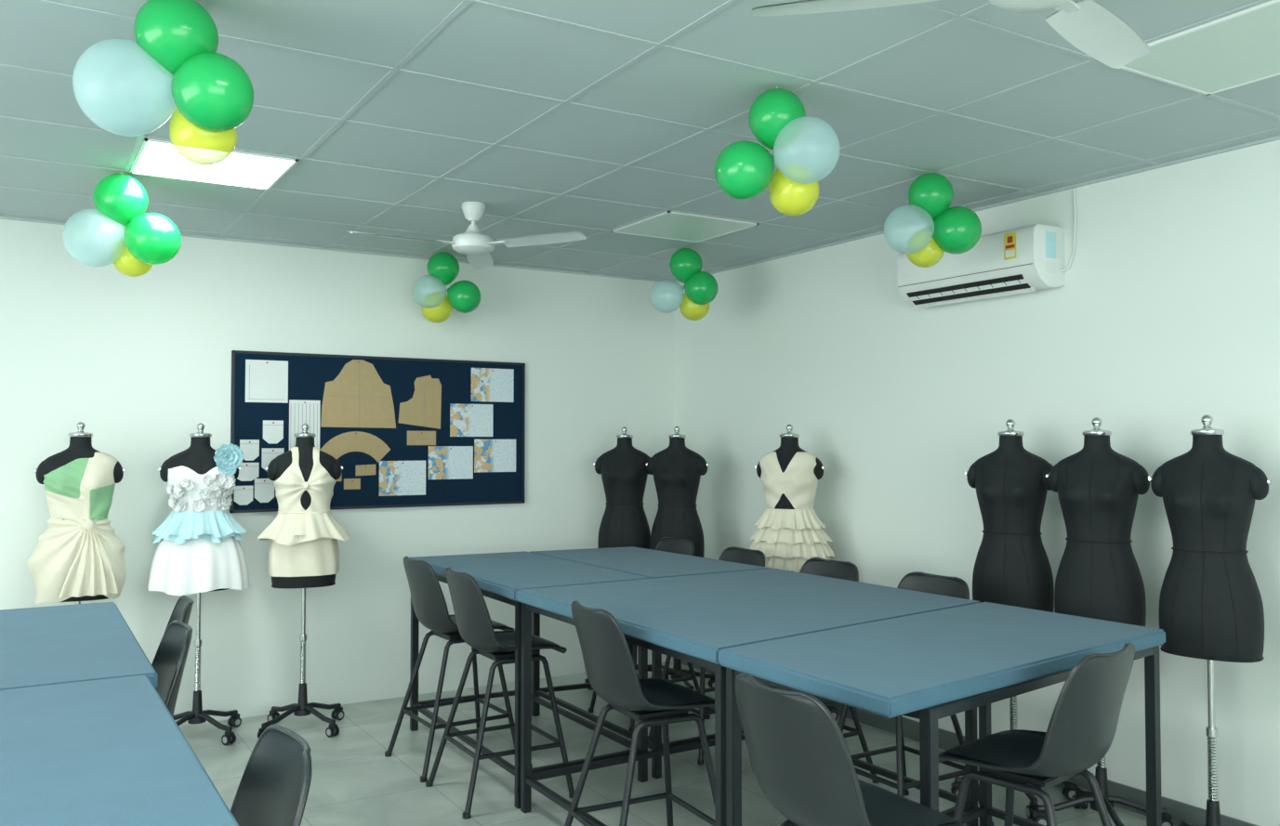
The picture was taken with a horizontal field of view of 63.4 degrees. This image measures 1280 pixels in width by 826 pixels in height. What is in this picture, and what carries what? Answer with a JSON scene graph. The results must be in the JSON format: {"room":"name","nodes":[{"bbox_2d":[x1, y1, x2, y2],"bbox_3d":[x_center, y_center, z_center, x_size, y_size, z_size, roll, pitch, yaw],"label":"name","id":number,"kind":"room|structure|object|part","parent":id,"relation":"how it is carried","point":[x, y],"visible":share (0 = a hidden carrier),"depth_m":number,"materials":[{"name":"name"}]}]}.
{"room":"design studio","nodes":[
{"label":"design studio","id":0,"kind":"room"},
{"bbox_2d":[0,218,673,726],"bbox_3d":[-2.918,0.314,5.664,7.590,2.853,0.120,1,-2,-31],"label":"wall","id":1,"kind":"structure","parent":0,"point":[144,361],"depth_m":6.12,"materials":[{"name":"paint"}]},
{"bbox_2d":[229,350,525,513],"bbox_3d":[-1.556,0.119,6.415,1.843,0.932,0.032,1,-2,-31],"label":"notice board","id":2,"kind":"object","parent":1,"relation":"attached to","point":[308,374],"depth_m":6.44,"materials":[{"name":"blue fabric"}]},
{"bbox_2d":[234,486,252,505],"bbox_3d":[-2.275,0.473,5.950,0.105,0.110,0.010,1,-2,-31],"label":"pocket","id":3,"kind":"object","parent":2,"relation":"attached to","point":[243,494],"visible":1,"depth_m":5.95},
{"bbox_2d":[237,462,259,481],"bbox_3d":[-2.262,0.339,5.962,0.135,0.105,0.010,1,-2,-31],"label":"pocket","id":4,"kind":"object","parent":2,"relation":"attached to","point":[248,471],"visible":0.92,"depth_m":5.97,"materials":[{"name":"white fabric"}]},
{"bbox_2d":[239,439,259,461],"bbox_3d":[-2.250,0.214,5.973,0.105,0.120,0.010,1,-2,-31],"label":"pocket","id":5,"kind":"object","parent":2,"relation":"attached to","point":[250,448],"visible":0.98,"depth_m":5.98,"materials":[{"name":"white fabric"}]},
{"bbox_2d":[254,478,274,502],"bbox_3d":[-2.177,0.450,6.011,0.110,0.140,0.010,1,-2,-31],"label":"pocket","id":6,"kind":"object","parent":2,"relation":"attached to","point":[264,488],"visible":0.94,"depth_m":6.01,"materials":[{"name":"white fabric"}]},
{"bbox_2d":[245,359,288,403],"bbox_3d":[-2.171,-0.184,6.033,0.238,0.246,0.010,1,-2,-31],"label":"sheet","id":7,"kind":"object","parent":2,"relation":"attached to","point":[266,381],"visible":1,"depth_m":6.04,"materials":[{"name":"paper"}]},
{"bbox_2d":[261,448,284,471],"bbox_3d":[-2.139,0.276,6.040,0.125,0.140,0.010,1,-2,-31],"label":"pocket","id":8,"kind":"object","parent":2,"relation":"attached to","point":[268,455],"visible":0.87,"depth_m":6.03,"materials":[{"name":"white fabric"}]},
{"bbox_2d":[263,420,283,443],"bbox_3d":[-2.139,0.111,6.044,0.115,0.135,0.010,1,-2,-31],"label":"pocket","id":9,"kind":"object","parent":2,"relation":"attached to","point":[272,430],"visible":1,"depth_m":6.05,"materials":[{"name":"white fabric"}]},
{"bbox_2d":[289,399,320,450],"bbox_3d":[-1.985,0.089,6.139,0.180,0.330,0.010,1,-2,-31],"label":"sheet","id":10,"kind":"object","parent":2,"relation":"attached to","point":[300,412],"visible":0.73,"depth_m":6.14,"materials":[{"name":"paper"}]},
{"bbox_3d":[-1.742,0.430,6.278,0.100,0.065,0.010,1,-2,-31],"label":"kraft strip pattern","id":11,"kind":"part","parent":2,"relation":"part of","materials":[{"name":"brown paper"}]},
{"bbox_2d":[320,431,390,462],"bbox_3d":[-1.724,0.207,6.296,0.429,0.192,0.010,1,-2,-31],"label":"yoke","id":12,"kind":"object","parent":2,"relation":"attached to","point":[343,443],"visible":0.97,"depth_m":6.30,"materials":[{"name":"paper"}]},
{"bbox_2d":[320,359,395,428],"bbox_3d":[-1.708,-0.117,6.315,0.460,0.415,0.010,1,-2,-31],"label":"papers","id":13,"kind":"object","parent":2,"relation":"attached to","point":[358,397],"visible":1,"depth_m":6.31,"materials":[{"name":"brown paper"}]},
{"bbox_3d":[-1.672,0.349,6.324,0.125,0.070,0.010,1,-2,-31],"label":"kraft strip pattern","id":14,"kind":"part","parent":2,"relation":"part of","materials":[{"name":"brown paper"}]},
{"bbox_2d":[379,461,425,496],"bbox_3d":[-1.474,0.405,6.444,0.300,0.215,0.010,1,-2,-31],"label":"print","id":15,"kind":"object","parent":2,"relation":"attached to","point":[396,478],"visible":1,"depth_m":6.45},
{"bbox_2d":[398,375,441,429],"bbox_3d":[-1.380,-0.071,6.515,0.280,0.340,0.010,1,-2,-31],"label":"bodice","id":16,"kind":"object","parent":2,"relation":"attached to","point":[423,409],"visible":1,"depth_m":6.53,"materials":[{"name":"paper"}]},
{"bbox_3d":[-1.371,0.157,6.513,0.190,0.090,0.010,1,-2,-31],"label":"kraft strip pattern","id":17,"kind":"part","parent":2,"relation":"part of","materials":[{"name":"brown paper"}]},
{"bbox_2d":[428,446,473,479],"bbox_3d":[-1.205,0.317,6.611,0.300,0.210,0.010,1,-2,-31],"label":"print","id":18,"kind":"object","parent":2,"relation":"attached to","point":[444,462],"visible":1,"depth_m":6.61},
{"bbox_2d":[449,403,493,436],"bbox_3d":[-1.084,0.047,6.693,0.295,0.212,0.010,1,-2,-31],"label":"print","id":19,"kind":"object","parent":2,"relation":"attached to","point":[466,420],"visible":1,"depth_m":6.69},
{"bbox_2d":[471,368,514,402],"bbox_3d":[-0.962,-0.183,6.774,0.300,0.218,0.010,1,-2,-31],"label":"print","id":20,"kind":"object","parent":2,"relation":"attached to","point":[487,384],"visible":1,"depth_m":6.78},
{"bbox_2d":[474,439,515,473],"bbox_3d":[-0.943,0.279,6.773,0.295,0.215,0.010,1,-2,-31],"label":"print","id":21,"kind":"object","parent":2,"relation":"attached to","point":[490,455],"visible":1,"depth_m":6.77},
{"bbox_2d":[0,0,1279,280],"bbox_3d":[-0.666,-1.166,2.030,7.350,0.100,8.500,1,-2,-31],"label":"ceiling","id":22,"kind":"structure","parent":0,"point":[958,63],"depth_m":3.68,"materials":[{"name":"tile"}]},
{"bbox_2d":[62,171,181,277],"bbox_3d":[-2.239,-0.825,4.523,0.485,0.439,0.314,0,-2,-3],"label":"cluster","id":23,"kind":"object","parent":22,"relation":"attached to","point":[150,239],"visible":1,"depth_m":4.42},
{"bbox_2d":[72,0,253,165],"bbox_3d":[-1.238,-0.883,2.729,0.448,0.424,0.291,0,-2,-6],"label":"cluster","id":24,"kind":"object","parent":22,"relation":"attached to","point":[212,95],"visible":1,"depth_m":2.64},
{"bbox_2d":[129,137,298,190],"bbox_3d":[-1.807,-1.043,4.377,0.576,0.011,0.576,1,-2,-31],"label":"ceiling light panel","id":25,"kind":"object","parent":22,"relation":"in","point":[154,157],"depth_m":4.39,"materials":[{"name":"white plastic"}]},
{"bbox_2d":[412,251,480,322],"bbox_3d":[-1.169,-0.777,6.327,0.393,0.433,0.336,0,-2,9],"label":"cluster","id":26,"kind":"object","parent":22,"relation":"attached to","point":[464,296],"visible":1,"depth_m":6.27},
{"bbox_2d":[345,201,586,269],"bbox_3d":[-0.935,-0.907,5.037,0.981,0.246,1.111,1,-2,-31],"label":"ceiling fan","id":27,"kind":"object","parent":22,"relation":"hanging from","point":[477,245],"depth_m":5.01,"materials":[{"name":"white metal"}]},
{"bbox_2d":[0,0,1279,282],"bbox_3d":[-0.666,-1.110,2.028,7.350,0.012,8.500,1,-2,-31],"label":"grid","id":28,"kind":"object","parent":22,"relation":"attached to","point":[464,4],"visible":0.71,"depth_m":3.97,"materials":[{"name":"white metal"}]},
{"bbox_2d":[649,248,718,320],"bbox_3d":[0.273,-0.780,6.186,0.385,0.435,0.333,1,-2,-31],"label":"cluster","id":29,"kind":"object","parent":22,"relation":"attached to","point":[701,288],"visible":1,"depth_m":6.13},
{"bbox_2d":[611,211,758,242],"bbox_3d":[0.239,-1.008,5.631,0.576,0.011,0.576,1,-2,-31],"label":"ceiling light panel","id":30,"kind":"object","parent":22,"relation":"in","point":[670,225],"depth_m":5.60,"materials":[{"name":"white plastic"}]},
{"bbox_2d":[714,86,839,216],"bbox_3d":[0.464,-0.872,3.383,0.372,0.409,0.363,1,-2,-31],"label":"cluster","id":31,"kind":"object","parent":22,"relation":"attached to","point":[744,169],"visible":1,"depth_m":3.35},
{"bbox_2d":[884,172,981,267],"bbox_3d":[1.254,-0.843,4.497,0.420,0.404,0.286,0,-2,-6],"label":"cluster","id":32,"kind":"object","parent":22,"relation":"attached to","point":[955,230],"visible":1,"depth_m":4.41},
{"bbox_2d":[751,0,1150,68],"bbox_3d":[0.961,-1.002,2.235,1.074,0.214,1.074,1,-2,-31],"label":"ceiling fan","id":33,"kind":"object","parent":22,"relation":"hanging from","point":[1089,26],"depth_m":2.43,"materials":[{"name":"white metal"}]},
{"bbox_2d":[1101,0,1279,95],"bbox_3d":[1.807,-1.080,3.074,0.576,0.011,0.576,1,-2,-31],"label":"ceiling light panel","id":34,"kind":"object","parent":22,"relation":"in","point":[1242,47],"depth_m":3.11,"materials":[{"name":"white plastic"}]},
{"bbox_2d":[178,660,1174,825],"bbox_3d":[-0.666,1.686,1.949,7.590,0.100,8.740,1,-2,-31],"label":"floor","id":35,"kind":"structure","parent":0,"point":[353,783],"depth_m":4.96,"materials":[{"name":"tile"}]},
{"bbox_2d":[0,602,158,690],"bbox_3d":[-2.361,1.195,3.088,1.535,0.945,1.492,1,-2,-31],"label":"work table","id":36,"kind":"object","parent":35,"relation":"on","point":[52,645],"visible":0.53,"depth_m":3.21,"materials":[{"name":"blue laminate"}]},
{"bbox_2d":[34,422,124,605],"bbox_3d":[-2.843,0.886,5.248,0.419,1.683,0.419,0,-2,-13],"label":"dress form","id":37,"kind":"object","parent":35,"relation":"on","point":[80,446],"visible":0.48,"depth_m":5.21,"materials":[{"name":"black fabric"}]},
{"bbox_2d":[26,452,125,604],"bbox_3d":[-2.848,0.574,5.253,0.446,0.750,0.365,1,-2,-23],"label":"dress","id":38,"kind":"object","parent":37,"relation":"on","point":[81,554],"visible":0.98,"depth_m":5.15,"materials":[{"name":"beige fabric"}]},
{"bbox_2d":[0,674,238,825],"bbox_3d":[-1.588,1.159,1.789,1.495,0.945,1.525,1,-2,-31],"label":"work table","id":39,"kind":"object","parent":35,"relation":"on","point":[110,752],"visible":1,"depth_m":2.06,"materials":[{"name":"blue fabric"}]},
{"bbox_2d":[151,620,192,716],"bbox_3d":[-1.599,1.164,3.094,0.533,1.016,0.503,1,-2,-31],"label":"bar chair","id":40,"kind":"object","parent":35,"relation":"on","point":[169,661],"visible":0.28,"depth_m":3.27,"materials":[{"name":"black plastic"}]},
{"bbox_2d":[164,594,193,632],"bbox_3d":[-1.835,1.179,3.651,0.533,1.016,0.503,1,-2,-26],"label":"bar chair","id":41,"kind":"object","parent":35,"relation":"on","point":[181,612],"visible":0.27,"depth_m":3.85,"materials":[{"name":"black plastic"}]},
{"bbox_2d":[158,422,241,745],"bbox_3d":[-2.368,0.895,5.563,0.419,1.683,0.419,0,-2,-16],"label":"dress form","id":42,"kind":"object","parent":35,"relation":"on","point":[199,457],"visible":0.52,"depth_m":5.53,"materials":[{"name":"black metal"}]},
{"bbox_2d":[146,443,249,595],"bbox_3d":[-2.367,0.556,5.576,0.503,0.787,0.439,1,-2,-26],"label":"dress","id":43,"kind":"object","parent":42,"relation":"on","point":[199,549],"visible":1,"depth_m":5.45,"materials":[{"name":"white fabric"}]},
{"bbox_2d":[229,724,312,825],"bbox_3d":[-0.846,1.129,1.866,0.533,1.016,0.503,1,-2,-31],"label":"bar chair","id":44,"kind":"object","parent":35,"relation":"on","point":[273,789],"visible":1,"depth_m":2.06,"materials":[{"name":"black plastic"}]},
{"bbox_2d":[257,423,344,738],"bbox_3d":[-1.856,0.900,5.724,0.419,1.683,0.419,0,-2,-11],"label":"dress form","id":45,"kind":"object","parent":35,"relation":"on","point":[304,441],"visible":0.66,"depth_m":5.68,"materials":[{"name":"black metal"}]},
{"bbox_2d":[255,447,350,577],"bbox_3d":[-1.860,0.538,5.738,0.493,0.700,0.454,1,-2,-21],"label":"dress","id":46,"kind":"object","parent":45,"relation":"on","point":[304,543],"visible":1,"depth_m":5.62,"materials":[{"name":"beige fabric"}]},
{"bbox_2d":[384,556,514,782],"bbox_3d":[-0.930,1.223,5.179,0.533,1.016,0.503,1,-2,-33],"label":"bar chair","id":47,"kind":"object","parent":35,"relation":"on","point":[429,605],"visible":0.8,"depth_m":5.05,"materials":[{"name":"black plastic"}]},
{"bbox_2d":[425,567,575,819],"bbox_3d":[-0.634,1.209,4.705,0.533,1.016,0.503,1,-2,-30],"label":"bar chair","id":48,"kind":"object","parent":35,"relation":"on","point":[474,625],"visible":0.92,"depth_m":4.59,"materials":[{"name":"black plastic"}]},
{"bbox_2d":[408,551,651,809],"bbox_3d":[-0.615,1.257,5.265,0.717,0.945,1.461,1,-2,-31],"label":"work table","id":49,"kind":"object","parent":35,"relation":"on","point":[498,576],"visible":0.46,"depth_m":5.01,"materials":[{"name":"blue laminate"}]},
{"bbox_2d":[584,426,651,690],"bbox_3d":[-0.101,0.929,6.764,0.419,1.683,0.419,-1,-2,18],"label":"dress form","id":50,"kind":"object","parent":35,"relation":"on","point":[623,469],"visible":0.67,"depth_m":6.69,"materials":[{"name":"black fabric"}]},
{"bbox_2d":[564,600,715,825],"bbox_3d":[0.009,1.181,3.705,0.533,1.016,0.503,1,-2,-27],"label":"bar chair","id":51,"kind":"object","parent":35,"relation":"on","point":[611,671],"visible":0.97,"depth_m":3.62,"materials":[{"name":"black plastic"}]},
{"bbox_2d":[588,537,710,732],"bbox_3d":[0.048,1.246,6.013,0.533,1.016,0.503,1,-2,-31],"label":"bar chair","id":52,"kind":"object","parent":35,"relation":"on","point":[670,545],"visible":0.27,"depth_m":6.05,"materials":[{"name":"black plastic"}]},
{"bbox_2d":[529,546,770,778],"bbox_3d":[0.009,1.267,5.620,0.716,0.945,1.366,1,-2,-31],"label":"work table","id":53,"kind":"object","parent":35,"relation":"on","point":[651,563],"visible":0.34,"depth_m":5.51,"materials":[{"name":"blue laminate"}]},
{"bbox_2d":[646,426,714,690],"bbox_3d":[0.236,0.924,6.595,0.419,1.683,0.419,-1,-2,26],"label":"dress form","id":54,"kind":"object","parent":35,"relation":"on","point":[677,470],"visible":0.63,"depth_m":6.52,"materials":[{"name":"black fabric"}]},
{"bbox_2d":[647,546,765,765],"bbox_3d":[0.390,1.230,5.437,0.533,1.016,0.503,1,-2,-31],"label":"bar chair","id":55,"kind":"object","parent":35,"relation":"on","point":[732,554],"visible":0.24,"depth_m":5.48,"materials":[{"name":"black plastic"}]},
{"bbox_2d":[515,568,979,825],"bbox_3d":[0.464,1.227,4.205,1.460,0.945,1.519,1,-2,-31],"label":"work table","id":56,"kind":"object","parent":35,"relation":"on","point":[688,618],"visible":0.6,"depth_m":4.11,"materials":[{"name":"blue laminate"}]},
{"bbox_2d":[755,423,838,720],"bbox_3d":[0.854,0.905,5.895,0.419,1.683,0.419,-1,-2,36],"label":"dress form","id":57,"kind":"object","parent":35,"relation":"on","point":[789,447],"visible":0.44,"depth_m":5.86,"materials":[{"name":"black fabric"}]},
{"bbox_2d":[749,451,835,572],"bbox_3d":[0.859,0.555,5.908,0.504,0.665,0.412,-1,-2,26],"label":"dress","id":58,"kind":"object","parent":57,"relation":"on","point":[787,539],"visible":0.93,"depth_m":5.79,"materials":[{"name":"beige fabric"}]},
{"bbox_2d":[741,557,879,783],"bbox_3d":[0.760,1.214,4.891,0.533,1.016,0.503,1,-2,-33],"label":"bar chair","id":59,"kind":"object","parent":35,"relation":"on","point":[815,566],"visible":0.22,"depth_m":4.96,"materials":[{"name":"black plastic"}]},
{"bbox_2d":[734,672,966,825],"bbox_3d":[0.500,1.148,2.540,0.533,1.016,0.503,1,-2,-29],"label":"bar chair","id":60,"kind":"object","parent":35,"relation":"on","point":[800,759],"visible":1,"depth_m":2.41,"materials":[{"name":"black plastic"}]},
{"bbox_2d":[838,571,993,825],"bbox_3d":[1.100,1.199,4.336,0.533,1.016,0.503,1,-2,-31],"label":"bar chair","id":61,"kind":"object","parent":35,"relation":"on","point":[916,581],"visible":0.24,"depth_m":4.36,"materials":[{"name":"black plastic"}]},
{"bbox_2d":[718,602,1165,825],"bbox_3d":[1.001,1.202,3.331,1.587,0.945,0.741,1,-2,-40],"label":"work table","id":62,"kind":"object","parent":35,"relation":"on","point":[928,667],"visible":0.98,"depth_m":3.15,"materials":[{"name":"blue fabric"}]},
{"bbox_2d":[950,419,1077,818],"bbox_3d":[1.660,0.869,4.618,0.419,1.683,0.419,2,-2,-43],"label":"dress form","id":63,"kind":"object","parent":35,"relation":"on","point":[1010,482],"visible":0.82,"depth_m":4.54,"materials":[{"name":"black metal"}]},
{"bbox_2d":[938,643,1134,825],"bbox_3d":[1.159,1.161,3.002,0.503,1.016,0.533,1,-2,-41],"label":"bar chair","id":64,"kind":"object","parent":35,"relation":"on","point":[1081,730],"visible":1,"depth_m":2.87,"materials":[{"name":"black plastic"}]},
{"bbox_2d":[1031,417,1173,825],"bbox_3d":[1.884,0.858,4.252,0.419,1.683,0.419,1,-2,-41],"label":"dress form","id":65,"kind":"object","parent":35,"relation":"on","point":[1098,487],"visible":0.87,"depth_m":4.18,"materials":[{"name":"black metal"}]},
{"bbox_2d":[1148,414,1271,825],"bbox_3d":[2.125,0.847,3.860,0.419,1.683,0.419,1,-2,-39],"label":"dress form","id":66,"kind":"object","parent":35,"relation":"on","point":[1211,606],"visible":1,"depth_m":3.79,"materials":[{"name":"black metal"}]},
{"bbox_2d":[673,139,1279,825],"bbox_3d":[2.550,0.264,3.891,0.120,2.853,8.620,1,-2,-31],"label":"wall","id":67,"kind":"structure","parent":0,"point":[1165,316],"depth_m":4.83,"materials":[{"name":"paint"}]},
{"bbox_2d":[672,658,1258,825],"bbox_3d":[2.462,1.640,3.868,0.012,0.100,8.500,1,-2,-31],"label":"baseboard","id":68,"kind":"structure","parent":67,"relation":"attached to","point":[1179,811],"depth_m":4.61,"materials":[{"name":"tile"}]},
{"bbox_2d":[897,224,1064,308],"bbox_3d":[1.643,-0.700,5.080,0.211,0.297,0.851,1,-2,-31],"label":"air conditioner","id":69,"kind":"object","parent":67,"relation":"attached to","point":[1028,258],"visible":0.98,"depth_m":4.89,"materials":[{"name":"white plastic"}]},
{"bbox_2d":[1060,189,1076,272],"bbox_3d":[1.957,-0.830,4.746,0.087,0.378,0.019,-1,-2,42],"label":"power cable","id":70,"kind":"object","parent":69,"relation":"attached to","point":[1074,191],"visible":1,"depth_m":4.72,"materials":[{"name":"white plastic"}]}
]}

